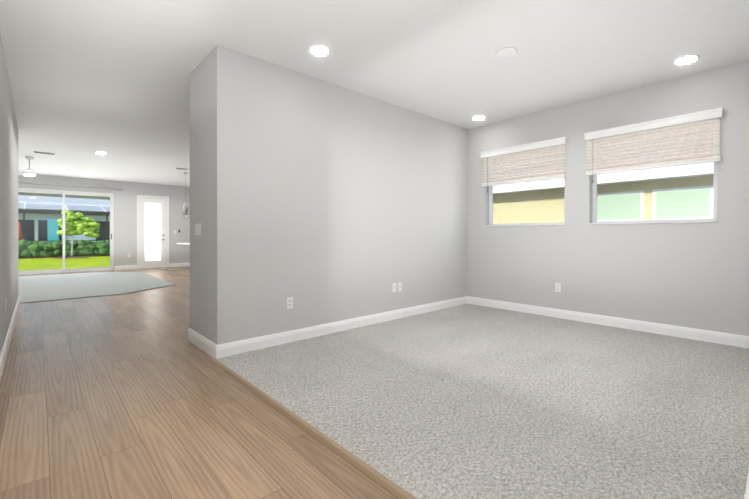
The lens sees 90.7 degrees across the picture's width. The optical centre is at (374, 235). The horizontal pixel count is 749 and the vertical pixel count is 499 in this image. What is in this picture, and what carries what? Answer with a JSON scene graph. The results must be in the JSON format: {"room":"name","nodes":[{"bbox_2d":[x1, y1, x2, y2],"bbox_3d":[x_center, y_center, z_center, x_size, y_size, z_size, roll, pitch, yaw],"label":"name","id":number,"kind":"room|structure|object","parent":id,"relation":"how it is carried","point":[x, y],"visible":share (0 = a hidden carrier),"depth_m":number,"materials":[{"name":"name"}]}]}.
{"room":"empty living room","nodes":[
{"label":"empty living room","id":0,"kind":"room"},
{"bbox_2d":[0,32,18,354],"bbox_3d":[-2.266,-0.297,2.034,0.150,2.840,10.570,0,0,-42],"label":"wall","id":1,"kind":"structure","parent":0,"point":[9,288],"depth_m":3.84,"materials":[{"name":"grey paint"}]},
{"bbox_2d":[0,296,19,379],"bbox_3d":[-2.277,1.057,2.173,0.015,0.132,10.385,0,0,-42],"label":"baseboard","id":2,"kind":"structure","parent":1,"relation":"attached to","point":[4,352],"depth_m":3.65,"materials":[{"name":"white wood"}]},
{"bbox_2d":[18,174,189,269],"bbox_3d":[-10.033,-0.314,10.265,11.315,2.840,0.200,0,0,-42],"label":"wall","id":3,"kind":"structure","parent":0,"point":[125,222],"depth_m":12.02,"materials":[{"name":"grey paint"}]},
{"bbox_2d":[18,192,109,199],"bbox_3d":[-10.877,-1.479,10.373,13.815,0.510,1.100,0,0,-42],"label":"soffit","id":4,"kind":"structure","parent":3,"relation":"attached to","point":[60,195],"depth_m":11.35,"materials":[{"name":"grey"}]},
{"bbox_2d":[18,188,113,274],"bbox_3d":[-9.230,-0.114,10.992,2.434,2.437,0.148,0,0,-42],"label":"sliding door","id":5,"kind":"structure","parent":3,"relation":"in","point":[63,193],"depth_m":11.02,"materials":[{"name":"white plastic"}]},
{"bbox_2d":[18,182,123,190],"bbox_3d":[-9.139,-1.452,10.868,2.956,0.064,0.108,0,0,-42],"label":"curtain rod","id":6,"kind":"object","parent":3,"relation":"attached to","point":[71,186],"visible":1,"depth_m":10.96,"materials":[{"name":"silver metal"}]},
{"bbox_2d":[115,265,136,269],"bbox_3d":[-8.030,1.037,11.946,0.595,0.132,0.015,0,0,-42],"label":"baseboard","id":7,"kind":"structure","parent":3,"relation":"attached to","point":[126,267],"depth_m":11.95,"materials":[{"name":"white wood"}]},
{"bbox_2d":[139,197,166,268],"bbox_3d":[-7.519,-0.082,12.537,0.804,2.367,0.218,0,0,-42],"label":"back door","id":8,"kind":"structure","parent":3,"relation":"in","point":[152,232],"depth_m":12.50,"materials":[{"name":"white"}]},
{"bbox_2d":[137,195,168,268],"bbox_3d":[-7.455,-0.118,12.466,0.950,2.440,0.017,0,0,-42],"label":"door frame","id":9,"kind":"structure","parent":3,"relation":"attached to","point":[149,196],"depth_m":12.40,"materials":[{"name":"white wood"}]},
{"bbox_2d":[169,263,189,266],"bbox_3d":[-6.439,1.034,13.396,1.790,0.132,0.015,0,0,-42],"label":"baseboard","id":10,"kind":"structure","parent":3,"relation":"attached to","point":[178,264],"depth_m":12.99,"materials":[{"name":"white wood"}]},
{"bbox_2d":[0,266,397,498],"bbox_3d":[-4.402,1.169,4.237,11.515,0.100,16.700,0,0,-42],"label":"floor","id":11,"kind":"structure","parent":0,"point":[136,395],"depth_m":2.26,"materials":[{"name":"brown wood"}]},
{"bbox_2d":[18,272,175,303],"bbox_3d":[-7.884,1.105,7.714,5.850,0.012,5.270,0,0,-42],"label":"rug","id":12,"kind":"object","parent":11,"relation":"on","point":[40,288],"visible":0.92,"depth_m":8.11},
{"bbox_2d":[210,358,416,498],"bbox_3d":[-0.125,1.114,1.863,0.048,0.019,3.928,0,0,-42],"label":"transition strip","id":13,"kind":"object","parent":11,"relation":"on","point":[386,483],"visible":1,"depth_m":1.99,"materials":[{"name":"beige wood"}]},
{"bbox_2d":[217,304,748,498],"bbox_3d":[1.358,1.114,3.216,3.975,0.014,3.930,0,0,-42],"label":"floor carpet","id":14,"kind":"object","parent":11,"relation":"on","point":[468,401],"visible":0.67,"depth_m":2.44,"materials":[{"name":"grey carpet"}]},
{"bbox_2d":[190,45,466,344],"bbox_3d":[-0.234,-0.303,4.975,3.955,2.840,0.820,0,0,-42],"label":"wall","id":15,"kind":"structure","parent":0,"point":[319,201],"depth_m":3.99,"materials":[{"name":"grey paint"}]},
{"bbox_2d":[195,223,200,234],"bbox_3d":[-1.781,-0.060,3.728,0.012,0.118,0.165,0,0,-42],"label":"light switch","id":16,"kind":"object","parent":15,"relation":"attached to","point":[197,229],"visible":1,"depth_m":3.71,"materials":[{"name":"white plastic"}]},
{"bbox_2d":[188,328,217,357],"bbox_3d":[-1.702,1.054,3.640,0.015,0.132,0.850,0,0,-42],"label":"baseboard","id":17,"kind":"structure","parent":15,"relation":"attached to","point":[203,343],"depth_m":3.60,"materials":[{"name":"white wood"}]},
{"bbox_2d":[287,297,292,308],"bbox_3d":[-0.877,0.699,3.830,0.072,0.116,0.009,0,0,-42],"label":"outlet","id":18,"kind":"object","parent":15,"relation":"attached to","point":[289,302],"visible":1,"depth_m":3.83,"materials":[{"name":"white plastic"}]},
{"bbox_2d":[216,296,466,358],"bbox_3d":[0.042,1.052,4.663,3.970,0.132,0.015,0,0,-42],"label":"baseboard","id":19,"kind":"structure","parent":15,"relation":"attached to","point":[243,346],"depth_m":4.11,"materials":[{"name":"white wood"}]},
{"bbox_2d":[392,283,395,291],"bbox_3d":[0.264,0.687,4.865,0.072,0.116,0.014,0,0,-42],"label":"outlet","id":20,"kind":"object","parent":15,"relation":"attached to","point":[393,287],"visible":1,"depth_m":4.86,"materials":[{"name":"white plastic"}]},
{"bbox_2d":[398,282,401,290],"bbox_3d":[0.339,0.687,4.938,0.072,0.116,0.008,0,0,-42],"label":"outlet","id":21,"kind":"object","parent":15,"relation":"attached to","point":[400,286],"visible":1,"depth_m":4.94,"materials":[{"name":"white plastic"}]},
{"bbox_2d":[0,0,748,186],"bbox_3d":[-4.402,-1.781,4.231,11.515,0.120,16.700,0,0,-42],"label":"ceiling","id":22,"kind":"structure","parent":0,"point":[88,79],"depth_m":3.54,"materials":[{"name":"white paint"}]},
{"bbox_2d":[18,156,67,176],"bbox_3d":[-7.543,-1.512,8.213,1.140,0.434,1.173,0,0,-42],"label":"ceiling fan","id":23,"kind":"object","parent":22,"relation":"hanging from","point":[29,172],"visible":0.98,"depth_m":8.07,"materials":[{"name":"white metal"}]},
{"bbox_2d":[33,151,55,154],"bbox_3d":[-6.893,-1.722,7.726,0.360,0.013,0.160,0,0,-42],"label":"ceiling vent","id":24,"kind":"object","parent":22,"relation":"in","point":[44,152],"visible":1,"depth_m":7.72,"materials":[{"name":"white plastic"}]},
{"bbox_2d":[182,172,188,217],"bbox_3d":[-5.214,-1.103,10.190,0.168,1.259,0.168,0,0,39],"label":"pendant light","id":25,"kind":"object","parent":22,"relation":"hanging from","point":[185,211],"visible":0.5,"depth_m":10.10,"materials":[{"name":"glass"}]},
{"bbox_2d":[309,45,329,55],"bbox_3d":[-0.509,-1.713,3.427,0.196,0.012,0.196,0,0,-42],"label":"recessed light","id":26,"kind":"object","parent":22,"relation":"in","point":[319,50],"visible":0.98,"depth_m":3.42,"materials":[{"name":"white plastic"}]},
{"bbox_2d":[472,115,485,119],"bbox_3d":[1.526,-1.717,5.408,0.196,0.012,0.196,0,0,-42],"label":"recessed light","id":27,"kind":"object","parent":22,"relation":"in","point":[480,117],"visible":1,"depth_m":5.37,"materials":[{"name":"white plastic"}]},
{"bbox_2d":[496,47,516,57],"bbox_3d":[1.238,-1.713,3.473,0.190,0.012,0.190,0,0,-42],"label":"smoke detector","id":28,"kind":"object","parent":22,"relation":"attached to","point":[507,52],"visible":0.96,"depth_m":3.46,"materials":[{"name":"white plastic"}]},
{"bbox_2d":[673,55,698,64],"bbox_3d":[3.044,-1.714,3.612,0.196,0.012,0.196,0,0,-42],"label":"recessed light","id":29,"kind":"object","parent":22,"relation":"in","point":[687,59],"visible":1,"depth_m":3.59,"materials":[{"name":"white plastic"}]},
{"bbox_2d":[467,60,748,335],"bbox_3d":[-0.220,-0.309,8.045,0.200,2.840,16.700,0,0,-42],"label":"wall","id":30,"kind":"structure","parent":0,"point":[693,275],"depth_m":4.39,"materials":[{"name":"grey paint"}]},
{"bbox_2d":[485,145,563,226],"bbox_3d":[2.177,-0.703,5.378,0.177,1.127,1.166,0,0,-42],"label":"window","id":31,"kind":"structure","parent":30,"relation":"in","point":[491,201],"depth_m":5.49,"materials":[{"name":"white plastic"}]},
{"bbox_2d":[480,137,567,192],"bbox_3d":[2.091,-0.971,5.299,0.077,0.636,1.248,0,0,-42],"label":"window blind","id":32,"kind":"object","parent":31,"relation":"attached to","point":[530,147],"visible":1,"depth_m":5.24,"materials":[{"name":"beige fabric"}]},
{"bbox_2d":[555,283,560,291],"bbox_3d":[2.457,0.697,4.953,0.009,0.116,0.072,0,0,-42],"label":"electrical outlet","id":33,"kind":"object","parent":30,"relation":"attached to","point":[557,287],"visible":1,"depth_m":4.95,"materials":[{"name":"white plastic"}]},
{"bbox_2d":[467,296,748,347],"bbox_3d":[2.625,1.052,4.763,0.015,0.132,3.348,0,0,-42],"label":"baseboard","id":34,"kind":"structure","parent":30,"relation":"attached to","point":[736,340],"depth_m":4.38,"materials":[{"name":"white wood"}]},
{"bbox_2d":[589,119,717,224],"bbox_3d":[3.174,-0.701,4.284,0.177,1.127,1.186,0,0,-42],"label":"window","id":35,"kind":"structure","parent":30,"relation":"in","point":[641,221],"depth_m":4.24,"materials":[{"name":"white plastic"}]},
{"bbox_2d":[584,107,722,182],"bbox_3d":[3.088,-0.969,4.205,0.077,0.636,1.268,0,0,-42],"label":"window blind","id":36,"kind":"object","parent":35,"relation":"attached to","point":[711,115],"visible":1,"depth_m":4.12,"materials":[{"name":"beige fabric"}]},
{"bbox_3d":[3.378,-0.296,1.605,3.155,2.840,2.332,0,0,-42],"label":"wall","id":37,"kind":"structure","parent":0,"visible":0},
{"bbox_2d":[745,469,748,498],"bbox_3d":[2.582,1.056,2.470,3.170,0.132,0.015,0,0,-42],"label":"baseboard","id":38,"kind":"structure","parent":37,"relation":"attached to","point":[747,490],"depth_m":1.48,"materials":[{"name":"white wood"}]},
{"label":"outside","id":39,"kind":"structure","parent":0,"visible":0},
{"bbox_3d":[8.442,1.361,7.958,12.485,0.200,28.500,0,0,-42],"label":"ground","id":40,"kind":"structure","parent":39,"visible":0},
{"bbox_2d":[493,124,712,223],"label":"window","id":41,"kind":"structure","parent":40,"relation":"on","point":[606,199],"depth_m":8.26,"materials":[{"name":"glass"}]},
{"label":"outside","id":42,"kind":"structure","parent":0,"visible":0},
{"bbox_2d":[18,256,109,270],"bbox_3d":[-25.021,1.321,27.525,80.000,0.200,45.500,0,0,-42],"label":"lawn","id":43,"kind":"structure","parent":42,"point":[53,262],"depth_m":16.40,"materials":[{"name":"green plant"}]},
{"bbox_2d":[18,255,109,258],"bbox_3d":[-16.824,1.221,21.498,28.000,0.025,3.250,0,0,-42],"label":"mulch","id":44,"kind":"object","parent":43,"relation":"on","point":[65,257],"depth_m":20.32,"materials":[{"name":"brown"}]},
{"bbox_2d":[18,239,109,257],"bbox_3d":[-17.231,0.782,21.973,22.703,1.276,1.342,0,0,-42],"label":"hedge","id":45,"kind":"object","parent":44,"relation":"on","point":[81,250],"depth_m":21.00,"materials":[{"name":"green plant"}]},
{"bbox_2d":[57,210,99,256],"bbox_3d":[-16.483,-0.092,20.642,1.933,2.655,1.045,0,0,-42],"label":"tree","id":46,"kind":"object","parent":44,"relation":"on","point":[73,220],"depth_m":20.40,"materials":[{"name":"green plant"}]},
{"bbox_2d":[18,195,109,242],"bbox_3d":[-23.408,-1.958,28.717,34.000,6.353,8.390,0,0,-42],"label":"house","id":47,"kind":"structure","parent":43,"relation":"on","point":[30,232],"depth_m":25.52,"materials":[{"name":"grey paint"}]},
{"bbox_2d":[18,219,58,241],"bbox_3d":[-21.428,0.079,23.579,2.040,2.300,2.170,0,0,-42],"label":"furniture","id":48,"kind":"object","parent":47,"relation":"attached to","point":[52,236],"depth_m":24.71,"materials":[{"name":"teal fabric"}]},
{"bbox_2d":[18,201,109,241],"bbox_3d":[-20.705,-0.496,23.526,17.080,3.450,3.700,0,0,-42],"label":"cage","id":49,"kind":"object","parent":43,"relation":"on","point":[24,211],"depth_m":23.26,"materials":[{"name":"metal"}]}
]}

